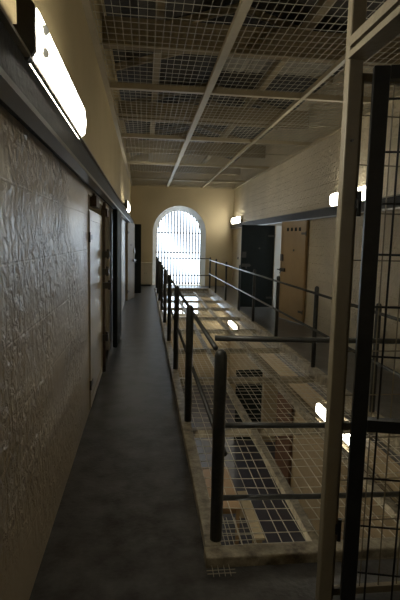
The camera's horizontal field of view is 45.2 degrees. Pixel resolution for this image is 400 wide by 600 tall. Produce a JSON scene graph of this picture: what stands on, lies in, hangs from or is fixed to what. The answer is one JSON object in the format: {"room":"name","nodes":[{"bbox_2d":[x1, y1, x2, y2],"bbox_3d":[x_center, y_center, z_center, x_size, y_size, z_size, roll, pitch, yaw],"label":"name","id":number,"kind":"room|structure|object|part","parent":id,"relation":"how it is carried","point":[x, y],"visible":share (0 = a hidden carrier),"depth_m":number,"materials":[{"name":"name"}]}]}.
{"room":"prison interior","nodes":[
{"label":"prison interior","id":0,"kind":"room"},
{"bbox_2d":[0,0,130,599],"bbox_3d":[-1.357,-1.537,5.839,0.380,5.240,22.800,0,7,-7],"label":"wall","id":1,"kind":"structure","parent":0,"point":[44,308],"depth_m":2.42,"materials":[{"name":"glossy paint"},{"name":"stone"}]},
{"bbox_2d":[13,0,85,138],"bbox_3d":[-0.678,-0.983,2.267,0.158,0.205,1.412,0,7,-7],"label":"lamp","id":2,"kind":"object","parent":1,"relation":"attached to","point":[30,26],"visible":0.71,"depth_m":1.77,"materials":[{"name":"white plastic"}]},
{"bbox_2d":[42,25,48,35],"bbox_3d":[-0.556,-0.946,1.688,0.034,0.034,0.034,5,8,29],"label":"socket","id":3,"kind":"object","parent":2,"relation":"attached to","point":[45,31],"depth_m":1.68,"materials":[{"name":"grey"}]},
{"bbox_2d":[42,47,48,58],"bbox_3d":[-0.558,-0.872,1.698,0.034,0.034,0.034,5,8,29],"label":"socket","id":4,"kind":"object","parent":2,"relation":"attached to","point":[45,53],"depth_m":1.69,"materials":[{"name":"grey"}]},
{"bbox_2d":[0,4,133,222],"bbox_3d":[-1.104,-1.261,5.801,0.120,0.172,22.000,0,7,-7],"label":"wall beam","id":5,"kind":"structure","parent":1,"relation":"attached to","point":[23,95],"depth_m":1.89,"materials":[{"name":"dark grey paint"},{"name":"steel"}]},
{"bbox_2d":[88,191,108,349],"bbox_3d":[-1.318,-0.122,5.570,0.338,2.020,2.590,0,7,-7],"label":"door frame","id":6,"kind":"structure","parent":1,"relation":"attached to","point":[98,211],"depth_m":6.76,"materials":[{"name":"black metal"}]},
{"bbox_2d":[88,193,111,409],"bbox_3d":[-1.063,-0.076,5.141,0.166,2.015,1.624,0,7,-7],"label":"door","id":7,"kind":"structure","parent":1,"relation":"in","point":[98,270],"depth_m":4.99,"materials":[{"name":"grey metal"}]},
{"bbox_3d":[-1.095,0.033,4.961,0.062,1.810,1.220,0,7,-7],"label":"edge plate","id":8,"kind":"part","parent":7,"relation":"part of","materials":[{"name":"white metal"}]},
{"bbox_2d":[113,209,121,347],"bbox_3d":[-1.270,-0.352,7.378,0.067,2.005,0.920,1,7,-6],"label":"door","id":9,"kind":"structure","parent":1,"relation":"in","point":[117,216],"depth_m":7.01,"materials":[{"name":"grey metal"}]},
{"bbox_3d":[-1.270,-0.350,7.378,0.067,1.970,0.900,1,7,-6],"label":"edge plate","id":10,"kind":"part","parent":9,"relation":"part of","materials":[{"name":"grey metal"}]},
{"bbox_2d":[123,200,129,212],"bbox_3d":[-1.645,-2.071,10.703,0.158,0.205,1.412,0,7,-7],"label":"lamp","id":11,"kind":"object","parent":1,"relation":"attached to","point":[126,204],"visible":0.73,"depth_m":10.04,"materials":[{"name":"white plastic"}]},
{"bbox_2d":[126,222,135,300],"bbox_3d":[-1.804,-1.022,12.707,0.139,2.005,0.854,2,7,4],"label":"door","id":12,"kind":"structure","parent":1,"relation":"in","point":[130,227],"depth_m":12.58,"materials":[{"name":"grey metal"}]},
{"bbox_3d":[-1.845,-1.018,12.688,0.062,1.970,0.780,2,7,4],"label":"edge plate","id":13,"kind":"part","parent":12,"relation":"part of","materials":[{"name":"grey metal"}]},
{"bbox_2d":[134,224,140,292],"bbox_3d":[-1.916,-1.207,14.105,0.380,2.025,0.067,-3,8,-28],"label":"door","id":14,"kind":"structure","parent":1,"relation":"in","point":[137,269],"depth_m":14.12,"materials":[{"name":"black metal"}]},
{"bbox_2d":[130,164,239,174],"bbox_3d":[-0.466,-4.327,15.733,3.620,0.310,0.120,0,7,-7],"label":"roof beam","id":15,"kind":"structure","parent":1,"relation":"attached to","point":[132,165],"depth_m":15.68,"materials":[{"name":"beige metal"}]},
{"bbox_2d":[126,139,265,157],"bbox_3d":[-0.088,-3.911,12.431,3.620,0.310,0.120,0,7,-7],"label":"roof beam","id":16,"kind":"structure","parent":1,"relation":"attached to","point":[155,151],"depth_m":12.36,"materials":[{"name":"beige metal"}]},
{"bbox_2d":[119,101,309,128],"bbox_3d":[0.296,-3.489,9.079,3.620,0.310,0.120,0,7,-7],"label":"roof beam","id":17,"kind":"structure","parent":1,"relation":"attached to","point":[152,106],"depth_m":9.02,"materials":[{"name":"grey metal"}]},
{"bbox_2d":[81,0,399,189],"bbox_3d":[0.664,-2.596,5.835,3.620,0.131,22.000,0,7,-7],"label":"wire mesh","id":18,"kind":"object","parent":1,"relation":"in","point":[244,6],"visible":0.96,"depth_m":6.21,"materials":[{"name":"silver metal"}]},
{"bbox_3d":[0.146,-3.212,10.364,3.620,0.042,0.019,0,7,-7],"label":"tie rod","id":19,"kind":"part","parent":18,"relation":"part of","materials":[{"name":"grey metal"}]},
{"bbox_3d":[0.451,-2.877,7.703,3.620,0.042,0.019,0,7,-7],"label":"tie rod","id":20,"kind":"part","parent":18,"relation":"part of","materials":[{"name":"beige metal"}]},
{"bbox_3d":[0.761,-2.535,4.992,3.620,0.042,0.019,0,7,-7],"label":"tie rod","id":21,"kind":"part","parent":18,"relation":"part of","materials":[{"name":"beige metal"}]},
{"bbox_2d":[102,15,399,65],"bbox_3d":[0.680,-3.066,5.727,3.620,0.310,0.120,0,7,-7],"label":"roof beam","id":22,"kind":"structure","parent":1,"relation":"attached to","point":[132,38],"depth_m":5.64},
{"bbox_2d":[149,0,165,160],"bbox_3d":[-0.472,-3.334,5.612,0.100,0.120,22.000,0,7,-7],"label":"beam","id":23,"kind":"structure","parent":22,"relation":"on","point":[159,5],"depth_m":7.00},
{"bbox_2d":[154,139,204,142],"bbox_3d":[-0.607,-4.341,13.382,1.400,0.028,1.600,0,7,-7],"label":"sheet","id":24,"kind":"object","parent":23,"relation":"on","point":[154,139],"visible":0.02,"depth_m":12.89,"materials":[{"name":"grey metal"}]},
{"bbox_2d":[201,0,336,162],"bbox_3d":[1.316,-3.321,5.819,0.100,0.120,22.000,0,7,-7],"label":"beam","id":25,"kind":"structure","parent":22,"relation":"on","point":[328,3],"depth_m":6.89,"materials":[{"name":"cream paint"},{"name":"steel"}]},
{"bbox_2d":[211,104,256,107],"bbox_3d":[0.595,-3.971,10.270,0.980,0.028,1.300,0,7,-7],"label":"sheet","id":26,"kind":"object","parent":25,"relation":"on","point":[211,104],"visible":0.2,"depth_m":9.63,"materials":[{"name":"grey metal"}]},
{"bbox_2d":[222,57,332,76],"bbox_3d":[1.261,-3.584,7.098,1.680,0.028,1.400,0,7,-7],"label":"sheet","id":27,"kind":"object","parent":25,"relation":"on","point":[300,66],"visible":0.25,"depth_m":7.48,"materials":[{"name":"grey metal"}]},
{"bbox_2d":[131,153,234,384],"bbox_3d":[-0.665,-1.203,17.245,3.660,8.670,0.450,0,7,-7],"label":"wall","id":28,"kind":"structure","parent":0,"point":[216,217],"depth_m":16.86,"materials":[{"name":"paint"}]},
{"bbox_2d":[152,206,205,285],"bbox_3d":[-0.749,-1.926,17.111,1.870,2.795,0.376,0,7,-7],"label":"window","id":29,"kind":"structure","parent":28,"relation":"in","point":[201,226],"depth_m":17.19,"materials":[{"name":"white glass"}]},
{"bbox_2d":[131,198,233,201],"bbox_3d":[-0.588,-3.476,16.733,3.620,0.030,0.012,0,7,-7],"label":"trim","id":30,"kind":"structure","parent":28,"relation":"attached to","point":[131,198],"depth_m":16.73,"materials":[{"name":"paint"}]},
{"bbox_2d":[166,303,199,315],"bbox_3d":[-0.924,0.133,17.359,1.850,0.880,0.100,0,7,-7],"label":"window","id":31,"kind":"structure","parent":28,"relation":"in","point":[180,314],"depth_m":17.39,"materials":[{"name":"white glass"}]},
{"bbox_2d":[29,285,399,599],"bbox_3d":[0.603,0.990,6.128,4.420,0.240,22.300,0,7,-7],"label":"floor","id":32,"kind":"structure","parent":0,"point":[126,526],"depth_m":2.96,"materials":[{"name":"grey concrete"}]},
{"bbox_2d":[141,262,151,285],"bbox_3d":[-1.893,-0.901,16.704,0.450,0.810,0.395,0,7,-7],"label":"base cabinet","id":33,"kind":"object","parent":32,"relation":"on","point":[146,267],"visible":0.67,"depth_m":16.53,"materials":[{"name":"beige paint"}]},
{"bbox_3d":[-1.972,-0.895,16.523,0.191,0.680,0.016,0,7,-7],"label":"door","id":34,"kind":"part","parent":33,"relation":"part of","materials":[{"name":"beige wood"}]},
{"bbox_3d":[-1.774,-0.893,16.546,0.191,0.680,0.016,0,7,-7],"label":"door","id":35,"kind":"part","parent":33,"relation":"part of","materials":[{"name":"beige wood"}]},
{"bbox_2d":[154,288,399,576],"bbox_3d":[0.192,0.529,9.066,1.850,0.175,13.540,0,7,-7],"label":"well grating","id":36,"kind":"object","parent":32,"relation":"on","point":[216,555],"visible":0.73,"depth_m":4.05,"materials":[{"name":"beige paint"}]},
{"bbox_2d":[156,257,226,541],"bbox_3d":[-0.640,-0.070,8.926,0.078,1.010,13.204,0,7,-7],"label":"gallery railing","id":37,"kind":"object","parent":36,"relation":"on","point":[217,420],"visible":1,"depth_m":2.99,"materials":[{"name":"black metal"}]},
{"bbox_3d":[-1.390,-0.886,15.402,0.062,1.010,0.064,0,7,-7],"label":"post","id":38,"kind":"part","parent":37,"relation":"part of","materials":[{"name":"black metal"}]},
{"bbox_3d":[-1.215,-0.693,13.874,0.062,1.010,0.064,0,7,-7],"label":"post","id":39,"kind":"part","parent":37,"relation":"part of","materials":[{"name":"black metal"}]},
{"bbox_3d":[-1.029,-0.488,12.247,0.062,1.010,0.064,0,7,-7],"label":"post","id":40,"kind":"part","parent":37,"relation":"part of","materials":[{"name":"black metal"}]},
{"bbox_3d":[-0.842,-0.283,10.620,0.062,1.010,0.064,0,7,-7],"label":"post","id":41,"kind":"part","parent":37,"relation":"part of","materials":[{"name":"black metal"}]},
{"bbox_3d":[-0.656,-0.078,8.994,0.062,1.010,0.064,0,7,-7],"label":"post","id":42,"kind":"part","parent":37,"relation":"part of","materials":[{"name":"black metal"}]},
{"bbox_3d":[-0.470,0.127,7.367,0.062,1.010,0.064,0,7,-7],"label":"post","id":43,"kind":"part","parent":37,"relation":"part of","materials":[{"name":"black metal"}]},
{"bbox_3d":[-0.284,0.331,5.751,0.062,1.010,0.064,0,7,-7],"label":"post","id":44,"kind":"part","parent":37,"relation":"part of","materials":[{"name":"black metal"}]},
{"bbox_3d":[-0.093,0.540,4.085,0.062,1.010,0.064,0,7,-7],"label":"post","id":45,"kind":"part","parent":37,"relation":"part of","materials":[{"name":"black metal"}]},
{"bbox_3d":[-0.629,-0.514,9.069,0.030,0.031,12.750,0,7,-7],"label":"rail","id":46,"kind":"part","parent":37,"relation":"part of","materials":[{"name":"black metal"}]},
{"bbox_3d":[-0.617,-0.029,8.934,0.030,0.031,13.140,0,7,-7],"label":"rail","id":47,"kind":"part","parent":37,"relation":"part of","materials":[{"name":"black metal"}]},
{"bbox_3d":[0.094,0.747,2.448,0.062,1.010,0.064,0,7,-7],"label":"post","id":48,"kind":"part","parent":37,"relation":"part of","materials":[{"name":"black metal"}]},
{"bbox_2d":[215,335,399,500],"bbox_3d":[0.899,0.718,2.887,1.661,1.030,0.031,0,7,-7],"label":"railing","id":49,"kind":"object","parent":37,"relation":"attached to","point":[217,337],"visible":0.68,"depth_m":2.83,"materials":[{"name":"black metal"}]},
{"bbox_3d":[0.922,0.751,2.894,1.613,0.063,0.031,0,7,-7],"label":"rail","id":50,"kind":"part","parent":49,"relation":"part of","materials":[{"name":"black metal"}]},
{"bbox_3d":[0.910,0.238,2.828,1.661,0.063,0.031,0,7,-7],"label":"rail","id":51,"kind":"part","parent":49,"relation":"part of","materials":[{"name":"black metal"}]},
{"bbox_3d":[0.912,1.198,2.949,1.613,0.063,0.031,0,7,-7],"label":"rail","id":52,"kind":"part","parent":49,"relation":"part of","materials":[{"name":"grey metal"}]},
{"bbox_2d":[209,257,399,411],"bbox_3d":[1.036,-0.090,9.349,0.069,1.020,12.834,0,7,-7],"label":"gallery railing","id":53,"kind":"object","parent":36,"relation":"on","point":[316,293],"visible":0.92,"depth_m":6.01,"materials":[{"name":"black metal"}]},
{"bbox_2d":[158,257,208,275],"bbox_3d":[-0.544,-1.081,15.626,1.770,0.581,0.030,0,7,-7],"label":"gallery railing","id":54,"kind":"object","parent":53,"relation":"attached to","point":[158,257],"visible":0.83,"depth_m":15.63,"materials":[{"name":"black metal"}]},
{"bbox_3d":[-0.538,-1.353,15.592,1.770,0.031,0.030,0,7,-7],"label":"rail","id":55,"kind":"part","parent":54,"relation":"part of","materials":[{"name":"black metal"}]},
{"bbox_3d":[-0.550,-0.808,15.660,1.770,0.031,0.030,0,7,-7],"label":"rail","id":56,"kind":"part","parent":54,"relation":"part of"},
{"bbox_3d":[0.323,-0.884,15.649,0.053,1.020,0.054,0,7,-7],"label":"post","id":57,"kind":"part","parent":53,"relation":"part of","materials":[{"name":"black metal"}]},
{"bbox_3d":[0.475,-0.716,14.318,0.053,1.020,0.054,0,7,-7],"label":"post","id":58,"kind":"part","parent":53,"relation":"part of","materials":[{"name":"black metal"}]},
{"bbox_3d":[0.678,-0.493,12.543,0.053,1.020,0.054,0,7,-7],"label":"post","id":59,"kind":"part","parent":53,"relation":"part of","materials":[{"name":"black metal"}]},
{"bbox_3d":[0.882,-0.269,10.769,0.053,1.020,0.054,0,7,-7],"label":"post","id":60,"kind":"part","parent":53,"relation":"part of","materials":[{"name":"black metal"}]},
{"bbox_3d":[1.046,-0.089,9.340,0.053,1.020,0.054,0,7,-7],"label":"post","id":61,"kind":"part","parent":53,"relation":"part of","materials":[{"name":"black metal"}]},
{"bbox_3d":[1.235,0.120,7.684,0.053,1.020,0.054,0,7,-7],"label":"post","id":62,"kind":"part","parent":53,"relation":"part of","materials":[{"name":"black metal"}]},
{"bbox_3d":[1.019,-0.061,9.325,0.030,0.031,12.730,0,7,-7],"label":"rail","id":63,"kind":"part","parent":53,"relation":"part of","materials":[{"name":"grey metal"}]},
{"bbox_3d":[1.029,-0.508,9.270,0.030,0.031,12.730,0,7,-7],"label":"rail","id":64,"kind":"part","parent":53,"relation":"part of","materials":[{"name":"grey metal"}]},
{"bbox_3d":[1.431,0.335,5.978,0.053,1.020,0.054,0,7,-7],"label":"post","id":65,"kind":"part","parent":53,"relation":"part of","materials":[{"name":"black metal"}]},
{"bbox_3d":[1.610,0.532,4.411,0.053,1.020,0.054,0,7,-7],"label":"post","id":66,"kind":"part","parent":53,"relation":"part of","materials":[{"name":"black metal"}]},
{"bbox_2d":[315,0,366,599],"bbox_3d":[0.597,-0.331,1.929,0.082,3.410,0.058,0,7,-7],"label":"steel post","id":67,"kind":"object","parent":32,"relation":"on","point":[347,203],"visible":1,"depth_m":1.95,"materials":[{"name":"metal"}]},
{"bbox_2d":[340,64,399,599],"bbox_3d":[1.134,0.261,1.880,1.010,2.270,0.081,2,7,7],"label":"metal gate","id":68,"kind":"object","parent":67,"relation":"attached to","point":[383,75],"visible":1,"depth_m":1.94,"materials":[{"name":"black metal"}]},
{"bbox_3d":[1.111,0.531,1.936,0.850,0.050,0.042,2,7,7],"label":"rail","id":69,"kind":"part","parent":68,"relation":"part of","materials":[{"name":"black metal"}]},
{"bbox_3d":[1.141,-0.843,1.766,0.850,0.050,0.038,2,7,7],"label":"rail","id":70,"kind":"part","parent":68,"relation":"part of","materials":[{"name":"black metal"}]},
{"bbox_2d":[348,0,399,59],"bbox_3d":[0.989,-0.533,-1.549,0.076,0.080,6.855,0,7,-7],"label":"bar","id":71,"kind":"object","parent":67,"relation":"attached to","point":[383,26],"visible":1,"depth_m":1.64,"materials":[{"name":"beige paint"}]},
{"bbox_2d":[331,73,399,599],"bbox_3d":[1.185,0.233,2.112,1.158,2.272,0.025,0,7,-7],"label":"mesh screen","id":72,"kind":"object","parent":32,"relation":"on","point":[375,587],"visible":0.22,"depth_m":2.08,"materials":[{"name":"black wire"},{"name":"black painted metal"}]},
{"bbox_2d":[181,385,304,545],"bbox_3d":[0.507,4.593,6.723,4.420,0.200,22.600,0,7,-7],"label":"floor","id":73,"kind":"structure","parent":0,"point":[262,514],"depth_m":10.84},
{"bbox_2d":[202,467,241,543],"bbox_3d":[0.228,3.825,8.928,0.800,0.770,1.500,0,7,-7],"label":"table","id":74,"kind":"object","parent":73,"relation":"on","point":[227,482],"visible":0.28,"depth_m":8.64,"materials":[{"name":"beige wood"}]},
{"bbox_3d":[0.643,3.933,8.289,0.060,0.730,0.060,0,7,-7],"label":"leg","id":75,"kind":"part","parent":74,"relation":"part of","materials":[{"name":"beige wood"}]},
{"bbox_2d":[237,491,264,542],"bbox_3d":[0.886,4.034,8.624,0.180,0.460,1.500,0,7,-7],"label":"bench","id":76,"kind":"object","parent":73,"relation":"on","point":[250,513],"visible":0.48,"depth_m":8.49,"materials":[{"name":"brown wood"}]},
{"bbox_2d":[104,0,386,160],"bbox_3d":[0.678,-3.759,5.792,4.420,0.770,22.800,0,7,-7],"label":"ceiling","id":77,"kind":"structure","parent":0,"point":[261,6],"depth_m":8.35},
{"bbox_2d":[128,124,255,144],"bbox_3d":[-0.204,-4.692,13.486,3.620,0.643,0.060,0,7,-7],"label":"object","id":78,"kind":"structure","parent":77,"relation":"attached to","point":[179,125],"depth_m":13.40,"materials":[{"name":"grey metal"}]},
{"bbox_2d":[171,130,226,143],"bbox_3d":[-0.328,-4.829,14.570,3.620,0.643,0.060,0,7,-7],"label":"beam","id":79,"kind":"structure","parent":77,"relation":"attached to","point":[196,134],"depth_m":14.53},
{"bbox_2d":[124,97,277,129],"bbox_3d":[0.056,-4.407,11.218,3.620,0.643,0.060,0,7,-7],"label":"beam","id":80,"kind":"structure","parent":77,"relation":"attached to","point":[197,100],"depth_m":11.15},
{"bbox_2d":[131,82,280,108],"bbox_3d":[0.180,-4.270,10.134,3.620,0.643,0.060,0,7,-7],"label":"beam","id":81,"kind":"structure","parent":77,"relation":"attached to","point":[160,96],"depth_m":10.05,"materials":[{"name":"grey metal"}]},
{"bbox_2d":[115,52,332,83],"bbox_3d":[0.440,-3.984,7.866,3.620,0.643,0.060,0,7,-7],"label":"beam","id":82,"kind":"structure","parent":77,"relation":"attached to","point":[138,61],"depth_m":7.70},
{"bbox_2d":[171,3,299,29],"bbox_3d":[0.564,-3.847,6.782,3.620,0.643,0.060,0,7,-7],"label":"beam","id":83,"kind":"structure","parent":77,"relation":"attached to","point":[223,11],"depth_m":6.73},
{"bbox_2d":[229,34,399,539],"bbox_3d":[2.579,0.195,6.508,0.380,8.670,22.800,0,7,-7],"label":"wall","id":84,"kind":"structure","parent":0,"point":[306,181],"depth_m":8.62,"materials":[{"name":"paint"}]},
{"bbox_2d":[228,321,236,327],"bbox_3d":[1.145,0.868,16.528,0.158,0.205,1.412,0,7,-7],"label":"lamp","id":85,"kind":"object","parent":84,"relation":"attached to","point":[231,322],"visible":0.7,"depth_m":16.51,"materials":[{"name":"white plastic"}]},
{"bbox_2d":[231,216,241,223],"bbox_3d":[1.222,-2.664,16.092,0.158,0.205,1.412,0,7,-7],"label":"lamp","id":86,"kind":"object","parent":84,"relation":"attached to","point":[236,219],"visible":0.9,"depth_m":15.85,"materials":[{"name":"white plastic"}]},
{"bbox_2d":[234,370,262,440],"bbox_3d":[1.275,2.783,12.673,0.704,1.935,0.073,0,7,-7],"label":"door","id":87,"kind":"structure","parent":84,"relation":"in","point":[247,398],"depth_m":12.62,"materials":[{"name":"grey metal"}]},
{"bbox_2d":[240,225,274,306],"bbox_3d":[1.367,-0.811,11.640,0.864,1.985,0.144,0,7,-7],"label":"door","id":88,"kind":"structure","parent":84,"relation":"in","point":[257,241],"depth_m":11.64,"materials":[{"name":"grey metal"}]},
{"bbox_2d":[273,224,281,307],"bbox_3d":[2.093,-0.669,10.604,0.338,2.020,2.200,0,7,-7],"label":"door frame","id":89,"kind":"structure","parent":84,"relation":"attached to","point":[278,232],"depth_m":11.62,"materials":[{"name":"white paint"}]},
{"bbox_2d":[275,393,293,484],"bbox_3d":[1.780,3.067,10.471,0.144,1.935,0.804,0,7,-14],"label":"door","id":90,"kind":"structure","parent":84,"relation":"in","point":[285,441],"depth_m":10.35,"materials":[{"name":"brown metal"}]},
{"bbox_2d":[277,220,308,323],"bbox_3d":[1.835,-0.579,9.725,0.144,2.015,1.014,-1,7,-19],"label":"door","id":91,"kind":"structure","parent":84,"relation":"in","point":[295,234],"depth_m":9.62,"materials":[{"name":"brown wood"}]},
{"bbox_2d":[228,326,398,505],"bbox_3d":[2.294,2.387,6.650,0.120,0.172,22.000,0,7,-7],"label":"channel","id":92,"kind":"object","parent":84,"relation":"attached to","point":[345,446],"visible":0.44,"depth_m":8.66,"materials":[{"name":"beige paint"}]},
{"bbox_2d":[230,194,399,228],"bbox_3d":[2.373,-1.234,6.203,0.120,0.172,22.000,0,7,-7],"label":"channel","id":93,"kind":"object","parent":84,"relation":"attached to","point":[326,212],"visible":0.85,"depth_m":8.93,"materials":[{"name":"grey paint"},{"name":"steel"}]},
{"bbox_2d":[315,402,325,419],"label":"lamp","id":94,"kind":"object","parent":84,"relation":"attached to","point":[320,408],"depth_m":8.16,"materials":[{"name":"white plastic"}]},
{"bbox_2d":[329,193,337,205],"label":"lamp","id":95,"kind":"object","parent":84,"relation":"attached to","point":[333,199],"depth_m":7.66,"materials":[{"name":"white plastic"}]},
{"bbox_2d":[343,434,349,444],"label":"lamp","id":96,"kind":"object","parent":84,"relation":"attached to","point":[348,435],"depth_m":7.09,"materials":[{"name":"white plastic"}]},
{"bbox_2d":[358,186,365,200],"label":"lamp","id":97,"kind":"object","parent":84,"relation":"attached to","point":[362,188],"depth_m":6.63,"materials":[{"name":"white plastic"}]}
]}

